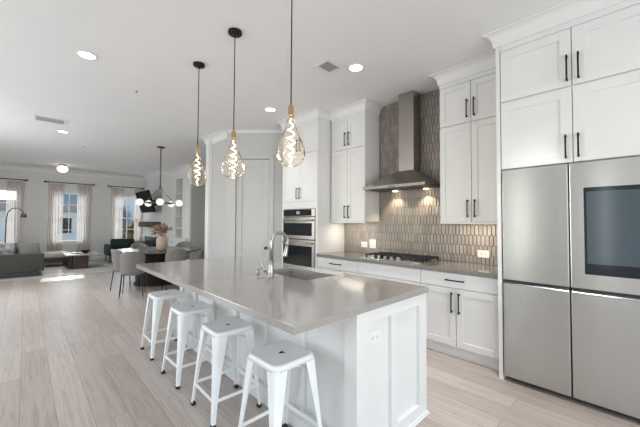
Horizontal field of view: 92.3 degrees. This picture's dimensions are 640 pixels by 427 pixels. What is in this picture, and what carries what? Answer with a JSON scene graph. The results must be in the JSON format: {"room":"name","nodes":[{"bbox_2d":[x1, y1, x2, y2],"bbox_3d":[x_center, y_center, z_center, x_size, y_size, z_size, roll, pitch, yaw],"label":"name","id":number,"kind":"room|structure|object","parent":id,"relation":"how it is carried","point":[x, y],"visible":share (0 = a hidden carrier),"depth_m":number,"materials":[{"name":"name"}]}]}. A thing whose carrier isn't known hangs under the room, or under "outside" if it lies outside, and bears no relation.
{"room":"kitchen","nodes":[
{"label":"kitchen","id":0,"kind":"room"},
{"bbox_2d":[64,194,76,201],"bbox_3d":[-32.915,0.227,40.482,7.100,10.500,8.700,2,-2,-44],"label":"sky","id":1,"kind":"structure","parent":0,"point":[73,197],"depth_m":37.45,"materials":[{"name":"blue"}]},
{"bbox_2d":[0,169,143,256],"bbox_3d":[-8.315,0.090,10.716,7.400,3.120,0.180,2,-2,-44],"label":"wall","id":2,"kind":"structure","parent":0,"point":[35,206],"depth_m":10.35,"materials":[{"name":"paint"}]},
{"bbox_2d":[0,189,6,242],"bbox_3d":[-9.749,0.141,9.262,1.020,1.800,0.155,2,-2,-44],"label":"window","id":3,"kind":"structure","parent":2,"relation":"in","point":[0,189],"depth_m":9.38,"materials":[{"name":"white paint"}]},
{"bbox_2d":[44,181,93,185],"bbox_3d":[-8.451,-1.017,10.404,1.330,0.065,0.120,2,-2,-44],"label":"curtain rod","id":4,"kind":"object","parent":2,"relation":"attached to","point":[44,181],"visible":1,"depth_m":10.37,"materials":[{"name":"black metal"}]},
{"bbox_2d":[47,183,63,251],"bbox_3d":[-8.699,0.300,10.101,0.405,2.568,0.086,2,-2,-44],"label":"curtain","id":5,"kind":"object","parent":4,"relation":"hanging from","point":[55,191],"visible":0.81,"depth_m":10.10,"materials":[{"name":"fabric"}]},
{"bbox_2d":[76,185,91,259],"bbox_3d":[-8.161,0.317,10.616,0.395,2.568,0.087,2,-2,-44],"label":"curtain","id":6,"kind":"object","parent":4,"relation":"hanging from","point":[84,193],"visible":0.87,"depth_m":10.62,"materials":[{"name":"fabric"}]},
{"bbox_2d":[62,192,76,245],"bbox_3d":[-8.521,0.181,10.436,1.020,1.800,0.155,2,-2,-44],"label":"window","id":7,"kind":"structure","parent":2,"relation":"in","point":[72,242],"depth_m":10.45,"materials":[{"name":"white paint"}]},
{"bbox_2d":[46,256,111,263],"bbox_3d":[-8.115,1.540,9.155,5.600,0.135,2.300,2,-2,-44],"label":"baseboard","id":8,"kind":"structure","parent":2,"relation":"attached to","point":[95,257],"depth_m":10.95,"materials":[{"name":"white paint"}]},
{"bbox_2d":[0,163,205,180],"bbox_3d":[-7.039,-1.395,10.317,8.347,0.159,3.285,1,-2,-9],"label":"trim","id":9,"kind":"structure","parent":2,"relation":"attached to","point":[186,167],"depth_m":10.33,"materials":[{"name":"white paint"}]},
{"bbox_2d":[122,195,133,237],"bbox_3d":[-7.286,0.222,11.618,1.020,1.800,0.155,2,-2,-44],"label":"window","id":10,"kind":"structure","parent":2,"relation":"in","point":[126,229],"depth_m":11.65,"materials":[{"name":"white paint"}]},
{"bbox_3d":[-9.679,-1.057,9.229,1.330,0.065,0.120,2,-2,-44],"label":"curtain rod","id":11,"kind":"object","parent":2,"relation":"attached to","visible":0},
{"bbox_2d":[6,180,24,249],"bbox_3d":[-9.388,0.277,9.440,0.395,2.568,0.084,2,-2,-44],"label":"curtain","id":12,"kind":"object","parent":11,"relation":"hanging from","point":[14,194],"visible":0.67,"depth_m":9.44,"materials":[{"name":"fabric"}]},
{"bbox_3d":[-7.264,-0.979,11.539,1.195,0.065,0.120,2,-2,-44],"label":"curtain rod","id":13,"kind":"object","parent":2,"relation":"attached to","visible":0},
{"bbox_2d":[110,187,123,257],"bbox_3d":[-7.463,0.340,11.282,0.405,2.568,0.087,2,-2,-44],"label":"curtain","id":14,"kind":"object","parent":13,"relation":"hanging from","point":[117,194],"visible":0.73,"depth_m":11.29,"materials":[{"name":"fabric"}]},
{"bbox_2d":[134,189,143,242],"bbox_3d":[-6.955,0.357,11.770,0.315,2.568,0.082,2,-2,-44],"label":"curtain","id":15,"kind":"object","parent":13,"relation":"hanging from","point":[138,216],"visible":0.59,"depth_m":11.75,"materials":[{"name":"fabric"}]},
{"bbox_2d":[122,197,133,237],"bbox_3d":[-18.831,0.004,33.652,5.400,10.700,9.350,2,-2,-44],"label":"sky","id":16,"kind":"structure","parent":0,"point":[130,199],"depth_m":30.36,"materials":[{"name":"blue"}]},
{"bbox_2d":[143,175,171,245],"bbox_3d":[-5.839,0.122,11.368,0.680,3.120,2.300,2,-2,-44],"label":"wall","id":17,"kind":"structure","parent":0,"point":[163,214],"depth_m":10.52,"materials":[{"name":"paint"}]},
{"bbox_2d":[135,190,156,212],"bbox_3d":[-5.908,-0.393,10.608,0.492,0.718,1.600,2,-2,-44],"label":"television","id":18,"kind":"object","parent":17,"relation":"attached to","point":[145,195],"visible":0.78,"depth_m":10.41,"materials":[{"name":"black plastic"}]},
{"bbox_2d":[138,222,160,226],"bbox_3d":[-6.077,0.386,10.927,0.259,0.185,1.800,2,-2,-44],"label":"mantel beam","id":19,"kind":"structure","parent":17,"relation":"attached to","point":[140,224],"depth_m":10.62,"materials":[{"name":"brown wood"}]},
{"bbox_2d":[142,234,157,246],"bbox_3d":[-6.133,1.072,11.064,0.119,0.600,1.600,2,-2,-44],"label":"fireplace insert","id":20,"kind":"object","parent":17,"relation":"attached to","point":[149,240],"visible":0.58,"depth_m":11.06,"materials":[{"name":"black metal"}]},
{"bbox_2d":[171,171,189,259],"bbox_3d":[-4.389,0.092,10.070,0.380,3.120,1.580,2,-2,-44],"label":"wall niche","id":21,"kind":"object","parent":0,"point":[180,183],"visible":0.29,"depth_m":10.25,"materials":[{"name":"white paint"}]},
{"bbox_2d":[189,170,205,259],"bbox_3d":[-3.433,0.090,9.809,1.400,3.120,0.120,2,-2,-44],"label":"wall","id":22,"kind":"structure","parent":0,"point":[197,193],"depth_m":9.41,"materials":[{"name":"grey paint"}]},
{"bbox_2d":[204,144,212,258],"bbox_3d":[-2.251,-0.004,6.326,0.170,3.120,0.150,2,-2,-44],"label":"wall pier","id":23,"kind":"object","parent":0,"point":[208,188],"visible":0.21,"depth_m":6.25,"materials":[{"name":"white paint"}]},
{"bbox_2d":[211,138,227,257],"bbox_3d":[-1.946,-0.010,6.057,0.100,3.120,0.660,2,-2,-44],"label":"wall","id":24,"kind":"structure","parent":0,"point":[219,180],"depth_m":6.02,"materials":[{"name":"grey paint"}]},
{"bbox_2d":[199,129,227,144],"bbox_3d":[-1.309,-1.468,6.881,2.450,0.149,0.920,2,-2,-44],"label":"trim","id":25,"kind":"structure","parent":24,"relation":"attached to","point":[221,135],"depth_m":6.10,"materials":[{"name":"white paint"}]},
{"bbox_2d":[226,133,282,262],"bbox_3d":[-0.982,-0.012,5.817,1.542,3.120,0.100,0,-2,1],"label":"wall","id":26,"kind":"structure","parent":0,"point":[248,143],"depth_m":5.80,"materials":[{"name":"paint"}]},
{"bbox_2d":[230,154,273,256],"bbox_3d":[-1.272,0.215,5.757,0.805,2.660,0.020,0,-2,1],"label":"trim","id":27,"kind":"structure","parent":26,"relation":"attached to","point":[244,156],"depth_m":5.76,"materials":[{"name":"paint"}]},
{"bbox_2d":[235,159,269,260],"bbox_3d":[-1.278,0.255,5.760,0.636,2.559,0.123,0,-2,1],"label":"door","id":28,"kind":"structure","parent":26,"relation":"in","point":[252,188],"depth_m":5.79,"materials":[{"name":"paint"}]},
{"bbox_2d":[227,130,282,132],"bbox_3d":[-0.975,-1.548,5.796,1.542,0.049,0.030,0,-2,1],"label":"trim","id":29,"kind":"structure","parent":26,"relation":"attached to","point":[229,131],"depth_m":5.80,"materials":[{"name":"white paint"}]},
{"bbox_2d":[277,98,383,129],"bbox_3d":[0.092,-1.528,4.974,0.705,0.124,1.764,2,-2,-44],"label":"trim","id":30,"kind":"structure","parent":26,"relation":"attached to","point":[366,104],"depth_m":4.71,"materials":[{"name":"white paint"}]},
{"bbox_2d":[0,0,568,175],"bbox_3d":[-2.576,-1.688,4.704,7.700,0.150,16.900,2,-2,-44],"label":"ceiling","id":31,"kind":"structure","parent":0,"point":[151,48],"depth_m":3.37,"materials":[{"name":"paint"}]},
{"bbox_2d":[34,115,66,124],"bbox_3d":[-4.626,-1.602,5.274,0.420,0.010,0.340,2,-2,-44],"label":"ceiling vent","id":32,"kind":"object","parent":31,"relation":"in","point":[36,117],"visible":1,"depth_m":5.27,"materials":[{"name":"white metal"}]},
{"bbox_2d":[57,164,67,172],"bbox_3d":[-7.932,-1.384,9.469,0.270,0.240,0.270,2,-2,-44],"label":"flush ceiling light","id":33,"kind":"object","parent":31,"relation":"attached to","point":[62,167],"visible":1,"depth_m":9.39,"materials":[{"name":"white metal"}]},
{"bbox_2d":[76,50,97,59],"bbox_3d":[-2.433,-1.651,3.209,0.184,0.008,0.184,2,-2,-44],"label":"recessed light","id":34,"kind":"object","parent":31,"relation":"in","point":[84,54],"visible":1,"depth_m":3.21,"materials":[{"name":"white paint"}]},
{"bbox_2d":[136,146,182,206],"bbox_3d":[-3.728,-0.859,7.107,0.921,1.382,0.950,2,-2,-44],"label":"chandelier","id":35,"kind":"object","parent":31,"relation":"hanging from","point":[159,201],"visible":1,"depth_m":7.12,"materials":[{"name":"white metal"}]},
{"bbox_2d":[187,61,206,185],"bbox_3d":[-1.333,-0.972,3.361,0.198,1.344,0.206,0,-2,16],"label":"pendant light","id":36,"kind":"object","parent":31,"relation":"hanging from","point":[196,64],"visible":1,"depth_m":3.36,"materials":[{"name":"clear glass"}]},
{"bbox_2d":[195,146,199,153],"bbox_3d":[-1.336,-0.699,3.355,0.045,0.082,0.045,0,-2,16],"label":"socket","id":37,"kind":"object","parent":36,"relation":"attached to","point":[197,147],"depth_m":3.34,"materials":[{"name":"gold metal"}]},
{"bbox_2d":[221,27,244,178],"bbox_3d":[-0.779,-0.986,2.780,0.206,1.344,0.198,0,-2,-5],"label":"pendant light","id":38,"kind":"object","parent":31,"relation":"hanging from","point":[234,32],"visible":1,"depth_m":2.78,"materials":[{"name":"clear glass"}]},
{"bbox_2d":[231,130,235,139],"bbox_3d":[-0.779,-0.713,2.774,0.045,0.082,0.045,0,-2,-5],"label":"socket","id":39,"kind":"object","parent":38,"relation":"attached to","point":[233,133],"depth_m":2.76,"materials":[{"name":"gold metal"}]},
{"bbox_2d":[264,107,275,111],"bbox_3d":[-0.763,-1.599,4.736,0.184,0.008,0.184,2,-2,-44],"label":"recessed light","id":40,"kind":"object","parent":31,"relation":"in","point":[268,109],"visible":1,"depth_m":4.72,"materials":[{"name":"white paint"}]},
{"bbox_2d":[276,0,304,166],"bbox_3d":[-0.206,-1.000,2.182,0.198,1.344,0.206,2,-2,-44],"label":"pendant light","id":41,"kind":"object","parent":31,"relation":"hanging from","point":[290,107],"visible":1,"depth_m":2.18,"materials":[{"name":"clear glass"}]},
{"bbox_2d":[288,105,293,116],"bbox_3d":[-0.205,-0.727,2.174,0.045,0.082,0.045,2,-2,-44],"label":"socket","id":42,"kind":"object","parent":41,"relation":"attached to","point":[290,108],"depth_m":2.16,"materials":[{"name":"gold metal"}]},
{"bbox_2d":[314,59,342,73],"bbox_3d":[0.097,-1.631,3.420,0.250,0.010,0.210,2,-2,-44],"label":"ceiling vent","id":43,"kind":"object","parent":31,"relation":"in","point":[327,66],"visible":1,"depth_m":3.41,"materials":[{"name":"white metal"}]},
{"bbox_2d":[348,63,363,71],"bbox_3d":[0.403,-1.630,3.439,0.184,0.008,0.184,2,-2,-44],"label":"recessed light","id":44,"kind":"object","parent":31,"relation":"in","point":[356,67],"visible":1,"depth_m":3.43,"materials":[{"name":"white paint"}]},
{"bbox_2d":[0,259,639,426],"bbox_3d":[-2.593,1.565,4.611,7.700,0.120,16.900,2,-2,-44],"label":"floor","id":45,"kind":"structure","parent":0,"point":[71,355],"depth_m":2.70,"materials":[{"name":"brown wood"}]},
{"bbox_2d":[0,261,112,281],"bbox_3d":[-7.965,1.577,8.295,3.830,0.012,2.850,2,-2,-44],"label":"area rug","id":46,"kind":"object","parent":45,"relation":"on","point":[51,270],"visible":0.52,"depth_m":8.53,"materials":[{"name":"white fabric"}]},
{"bbox_2d":[4,208,26,242],"bbox_3d":[-8.307,0.704,8.299,0.560,1.730,0.300,2,-2,-44],"label":"floor lamp","id":47,"kind":"object","parent":46,"relation":"on","point":[23,214],"visible":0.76,"depth_m":8.25,"materials":[{"name":"brown metal"}]},
{"bbox_2d":[0,253,43,278],"bbox_3d":[-8.159,1.261,7.264,2.410,0.558,0.980,2,-2,-44],"label":"sofa","id":48,"kind":"object","parent":46,"relation":"on","point":[11,265],"visible":1,"depth_m":7.46,"materials":[{"name":"grey fabric"}]},
{"bbox_2d":[0,242,16,254],"bbox_3d":[-7.851,0.919,7.616,0.440,0.384,0.224,1,-2,-35],"label":"throw pillow","id":49,"kind":"object","parent":48,"relation":"on","point":[5,248],"visible":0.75,"depth_m":7.63,"materials":[{"name":"fabric"}]},
{"bbox_2d":[16,242,40,253],"bbox_3d":[-7.500,0.937,7.934,0.246,0.371,0.460,-1,-2,26],"label":"throw pillow","id":50,"kind":"object","parent":48,"relation":"on","point":[23,248],"visible":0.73,"depth_m":7.88,"materials":[{"name":"fabric"}]},
{"bbox_2d":[15,247,68,265],"bbox_3d":[-8.352,1.293,9.274,1.190,0.608,0.730,2,-2,-44],"label":"chaise lounge","id":51,"kind":"object","parent":46,"relation":"on","point":[52,256],"visible":0.28,"depth_m":9.22,"materials":[{"name":"fabric"}]},
{"bbox_2d":[41,251,68,258],"bbox_3d":[-8.294,1.265,9.330,1.030,0.168,0.730,2,-2,-44],"label":"seat cushion","id":52,"kind":"object","parent":51,"relation":"on","point":[52,254],"depth_m":9.24,"materials":[{"name":"fabric"}]},
{"bbox_2d":[62,251,99,268],"bbox_3d":[-7.152,1.395,9.195,0.800,0.412,0.980,2,-2,-44],"label":"coffee table","id":53,"kind":"object","parent":46,"relation":"on","point":[74,261],"visible":0.96,"depth_m":8.91,"materials":[{"name":"wood"}]},
{"bbox_2d":[104,238,133,262],"bbox_3d":[-6.859,1.273,10.731,1.030,0.769,0.830,2,-2,-44],"label":"armchair","id":54,"kind":"object","parent":45,"relation":"on","point":[122,243],"visible":0.46,"depth_m":10.82,"materials":[{"name":"green fabric"}]},
{"bbox_2d":[110,249,140,292],"bbox_3d":[-3.931,1.124,6.166,0.410,0.841,0.464,-1,-2,31],"label":"dining chair","id":55,"kind":"object","parent":45,"relation":"on","point":[115,253],"visible":0.62,"depth_m":5.98,"materials":[{"name":"beige fabric"}]},
{"bbox_2d":[118,251,145,298],"bbox_3d":[-3.499,1.114,5.745,0.410,0.841,0.464,1,-2,-24],"label":"dining chair","id":56,"kind":"object","parent":45,"relation":"on","point":[128,260],"visible":0.87,"depth_m":5.58,"materials":[{"name":"beige fabric"}]},
{"bbox_2d":[131,243,147,277],"bbox_3d":[-4.473,1.164,7.671,0.464,0.841,0.410,-1,-2,41],"label":"dining chair","id":57,"kind":"object","parent":45,"relation":"on","point":[134,245],"visible":0.13,"depth_m":7.81,"materials":[{"name":"beige fabric"}]},
{"bbox_2d":[117,246,201,286],"bbox_3d":[-3.690,1.194,7.045,1.840,0.750,1.840,2,-2,-44],"label":"dining table","id":58,"kind":"object","parent":45,"relation":"on","point":[152,255],"visible":0.46,"depth_m":6.66,"materials":[{"name":"brown wood"}]},
{"bbox_2d":[151,223,172,250],"bbox_3d":[-3.469,0.505,6.737,0.422,0.611,0.374,0,-2,25],"label":"flower vase","id":59,"kind":"object","parent":58,"relation":"on","point":[161,241],"visible":1,"depth_m":6.67,"materials":[{"name":"ceramic"}]},
{"bbox_2d":[140,289,189,360],"bbox_3d":[-1.674,1.169,3.334,0.388,0.610,0.388,2,-2,-44],"label":"bar stool","id":60,"kind":"object","parent":45,"relation":"on","point":[156,299],"visible":0.79,"depth_m":3.28,"materials":[{"name":"white metal"}]},
{"bbox_2d":[162,249,186,289],"bbox_3d":[-2.944,1.131,6.246,0.410,0.841,0.464,2,-2,-37],"label":"dining chair","id":61,"kind":"object","parent":45,"relation":"on","point":[175,254],"visible":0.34,"depth_m":6.07,"materials":[{"name":"beige fabric"}]},
{"bbox_2d":[168,237,188,259],"bbox_3d":[-4.577,1.210,9.857,0.132,0.872,1.550,2,-2,-44],"label":"base cabinet","id":62,"kind":"object","parent":45,"relation":"on","point":[173,241],"visible":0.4,"depth_m":9.93,"materials":[{"name":"white paint"}]},
{"bbox_2d":[176,241,190,259],"bbox_3d":[-3.701,1.184,8.232,0.410,0.841,0.464,0,-2,-2],"label":"dining chair","id":63,"kind":"object","parent":45,"relation":"on","point":[184,243],"visible":0.38,"depth_m":8.40,"materials":[{"name":"beige fabric"}]},
{"bbox_2d":[161,301,214,388],"bbox_3d":[-1.179,1.156,2.814,0.388,0.610,0.388,2,-2,-45],"label":"bar stool","id":64,"kind":"object","parent":45,"relation":"on","point":[184,311],"visible":0.79,"depth_m":2.76,"materials":[{"name":"white metal"}]},
{"bbox_2d":[199,248,203,258],"bbox_3d":[-2.707,1.149,6.825,0.464,0.841,0.410,1,-2,-9],"label":"dining chair","id":65,"kind":"object","parent":45,"relation":"on","point":[201,255],"visible":0.07,"depth_m":6.67,"materials":[{"name":"beige fabric"}]},
{"bbox_2d":[190,317,261,426],"bbox_3d":[-0.708,1.145,2.327,0.388,0.610,0.388,2,-2,-43],"label":"bar stool","id":66,"kind":"object","parent":45,"relation":"on","point":[220,329],"visible":0.96,"depth_m":2.29,"materials":[{"name":"white metal"}]},
{"bbox_2d":[238,340,322,426],"bbox_3d":[-0.236,1.133,1.831,0.388,0.610,0.388,2,-2,-45],"label":"bar stool","id":67,"kind":"object","parent":45,"relation":"on","point":[278,358],"visible":1,"depth_m":1.80,"materials":[{"name":"white metal"}]},
{"bbox_2d":[180,287,429,426],"bbox_3d":[-0.433,1.033,2.966,0.847,0.873,2.751,2,-2,-44],"label":"kitchen island","id":68,"kind":"object","parent":45,"relation":"on","point":[383,383],"visible":0.39,"depth_m":1.97,"materials":[{"name":"paint"}]},
{"bbox_2d":[136,256,428,334],"bbox_3d":[-0.609,0.570,2.824,1.274,0.041,2.754,2,-2,-44],"label":"island countertop","id":69,"kind":"structure","parent":68,"relation":"on","point":[294,306],"depth_m":2.17,"materials":[{"name":"stone"}]},
{"bbox_2d":[262,231,288,277],"bbox_3d":[-0.381,0.351,2.689,0.254,0.391,0.070,2,-2,-44],"label":"kitchen faucet","id":70,"kind":"object","parent":69,"relation":"on","point":[270,272],"visible":1,"depth_m":2.64,"materials":[{"name":"silver metal"}]},
{"bbox_2d":[274,271,323,279],"bbox_3d":[-0.209,0.701,2.850,0.384,0.213,0.684,2,-2,-44],"label":"sink","id":71,"kind":"object","parent":69,"relation":"in","point":[297,275],"visible":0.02,"depth_m":3.12,"materials":[{"name":"metal"}]},
{"bbox_2d":[369,328,380,345],"bbox_3d":[0.329,0.746,1.855,0.125,0.082,0.009,2,-2,-44],"label":"wall outlet","id":72,"kind":"object","parent":68,"relation":"attached to","point":[375,335],"visible":0.91,"depth_m":1.85,"materials":[{"name":"white plastic"}]},
{"bbox_2d":[282,118,343,268],"bbox_3d":[-0.135,-0.025,5.194,0.650,3.118,0.885,2,-2,-44],"label":"tall cabinet","id":73,"kind":"object","parent":45,"relation":"on","point":[307,185],"visible":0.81,"depth_m":4.87,"materials":[{"name":"paint"}]},
{"bbox_2d":[282,208,315,267],"bbox_3d":[-0.174,0.516,5.144,0.619,1.163,0.791,2,-2,-44],"label":"wall oven","id":74,"kind":"object","parent":73,"relation":"in","point":[298,224],"visible":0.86,"depth_m":4.92,"materials":[{"name":"grey metal"}]},
{"bbox_2d":[318,257,357,274],"bbox_3d":[0.435,1.084,4.560,0.650,0.872,0.768,2,-2,-44],"label":"base cabinet","id":75,"kind":"object","parent":45,"relation":"on","point":[331,264],"visible":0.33,"depth_m":4.33,"materials":[{"name":"paint"}]},
{"bbox_2d":[357,261,420,284],"bbox_3d":[1.016,1.069,3.953,0.650,0.872,0.912,2,-2,-44],"label":"base cabinet","id":76,"kind":"object","parent":45,"relation":"on","point":[380,271],"visible":0.15,"depth_m":3.72,"materials":[{"name":"paint"}]},
{"bbox_2d":[421,269,498,370],"bbox_3d":[1.608,1.054,3.335,0.650,0.872,0.800,2,-2,-44],"label":"base cabinet","id":77,"kind":"object","parent":45,"relation":"on","point":[462,309],"visible":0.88,"depth_m":3.10,"materials":[{"name":"paint"}]},
{"bbox_2d":[316,251,497,277],"bbox_3d":[1.035,0.611,3.956,0.642,0.041,2.491,2,-2,-44],"label":"countertop","id":78,"kind":"structure","parent":77,"relation":"on","point":[484,270],"depth_m":3.48,"materials":[{"name":"stone"}]},
{"bbox_2d":[360,252,440,263],"bbox_3d":[1.022,0.562,3.970,0.520,0.056,0.870,2,-2,-44],"label":"gas cooktop","id":79,"kind":"object","parent":78,"relation":"in","point":[387,256],"visible":1,"depth_m":3.84,"materials":[{"name":"silver metal"}]},
{"bbox_2d":[495,47,505,378],"bbox_3d":[1.884,-0.076,3.033,0.722,3.118,0.034,2,-2,-44],"label":"end panel","id":80,"kind":"object","parent":45,"relation":"on","point":[497,50],"visible":0.24,"depth_m":2.78,"materials":[{"name":"paint"}]},
{"bbox_2d":[502,156,639,419],"bbox_3d":[2.206,0.544,2.640,0.718,1.858,0.938,2,-2,-44],"label":"refrigerator","id":81,"kind":"object","parent":45,"relation":"on","point":[571,232],"visible":1,"depth_m":2.38,"materials":[{"name":"grey metal"}]},
{"bbox_2d":[500,0,639,170],"bbox_3d":[2.254,-1.020,2.651,0.760,1.250,1.058,2,-2,-44],"label":"cabinet","id":82,"kind":"object","parent":81,"relation":"on","point":[570,91],"visible":0.98,"depth_m":2.41,"materials":[{"name":"paint"}]},
{"bbox_3d":[2.389,-0.072,3.120,0.120,3.120,7.400,2,-2,-44],"label":"wall","id":83,"kind":"structure","parent":0,"visible":0},
{"bbox_2d":[344,89,497,264],"bbox_3d":[1.270,-0.504,4.208,0.012,2.203,2.495,2,-2,-44],"label":"wall","id":84,"kind":"structure","parent":83,"relation":"attached to","point":[409,221],"depth_m":4.12,"materials":[{"name":"grey tile"}]},
{"bbox_2d":[331,110,378,222],"bbox_3d":[0.520,-0.724,4.725,0.376,1.740,0.669,2,-2,-44],"label":"upper cabinet","id":85,"kind":"object","parent":84,"relation":"attached to","point":[355,137],"visible":0.99,"depth_m":4.55,"materials":[{"name":"paint"}]},
{"bbox_2d":[361,242,366,246],"bbox_3d":[0.686,0.482,4.769,0.009,0.085,0.115,2,-2,-44],"label":"wall outlet","id":86,"kind":"object","parent":84,"relation":"attached to","point":[363,244],"visible":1,"depth_m":4.77,"materials":[{"name":"white plastic"}]},
{"bbox_2d":[370,239,375,247],"bbox_3d":[0.799,0.459,4.651,0.010,0.135,0.122,2,-2,-44],"label":"light switch","id":87,"kind":"object","parent":84,"relation":"attached to","point":[372,241],"visible":1,"depth_m":4.65,"materials":[{"name":"white plastic"}]},
{"bbox_2d":[363,90,439,192],"bbox_3d":[1.077,-0.965,4.047,0.509,1.292,0.900,2,-2,-44],"label":"range hood","id":88,"kind":"object","parent":84,"relation":"attached to","point":[409,177],"visible":0.97,"depth_m":4.04,"materials":[{"name":"silver metal"}]},
{"bbox_2d":[439,68,496,223],"bbox_3d":[1.752,-0.755,3.438,0.376,1.740,0.707,2,-2,-44],"label":"upper cabinet","id":89,"kind":"object","parent":84,"relation":"attached to","point":[468,151],"visible":0.79,"depth_m":3.34,"materials":[{"name":"paint"}]},
{"bbox_2d":[477,250,488,257],"bbox_3d":[1.874,0.464,3.527,0.009,0.085,0.125,2,-2,-44],"label":"wall outlet","id":90,"kind":"object","parent":84,"relation":"attached to","point":[481,253],"visible":1,"depth_m":3.52,"materials":[{"name":"white plastic"}]},
{"bbox_2d":[429,0,626,85],"bbox_3d":[2.204,-1.594,2.299,0.655,0.124,3.395,1,-2,-31],"label":"trim","id":91,"kind":"structure","parent":84,"relation":"attached to","point":[570,10],"depth_m":2.65,"materials":[{"name":"white paint"}]},
{"label":"outside","id":92,"kind":"structure","parent":0,"visible":0},
{"bbox_3d":[-28.683,5.710,44.264,100.000,0.200,76.200,2,-2,-44],"label":"floor","id":93,"kind":"structure","parent":92,"visible":0},
{"bbox_2d":[0,200,123,242],"bbox_3d":[-24.547,2.043,29.066,8.500,6.300,8.700,2,-2,-44],"label":"house","id":94,"kind":"structure","parent":93,"relation":"on","point":[73,205],"depth_m":26.30,"materials":[{"name":"white paint"}]},
{"bbox_2d":[122,221,133,237],"bbox_3d":[-14.845,2.731,25.857,3.229,4.855,3.098,2,-2,-44],"label":"street tree","id":95,"kind":"object","parent":93,"relation":"on","point":[130,233],"visible":0.12,"depth_m":25.05,"materials":[{"name":"green plant"}]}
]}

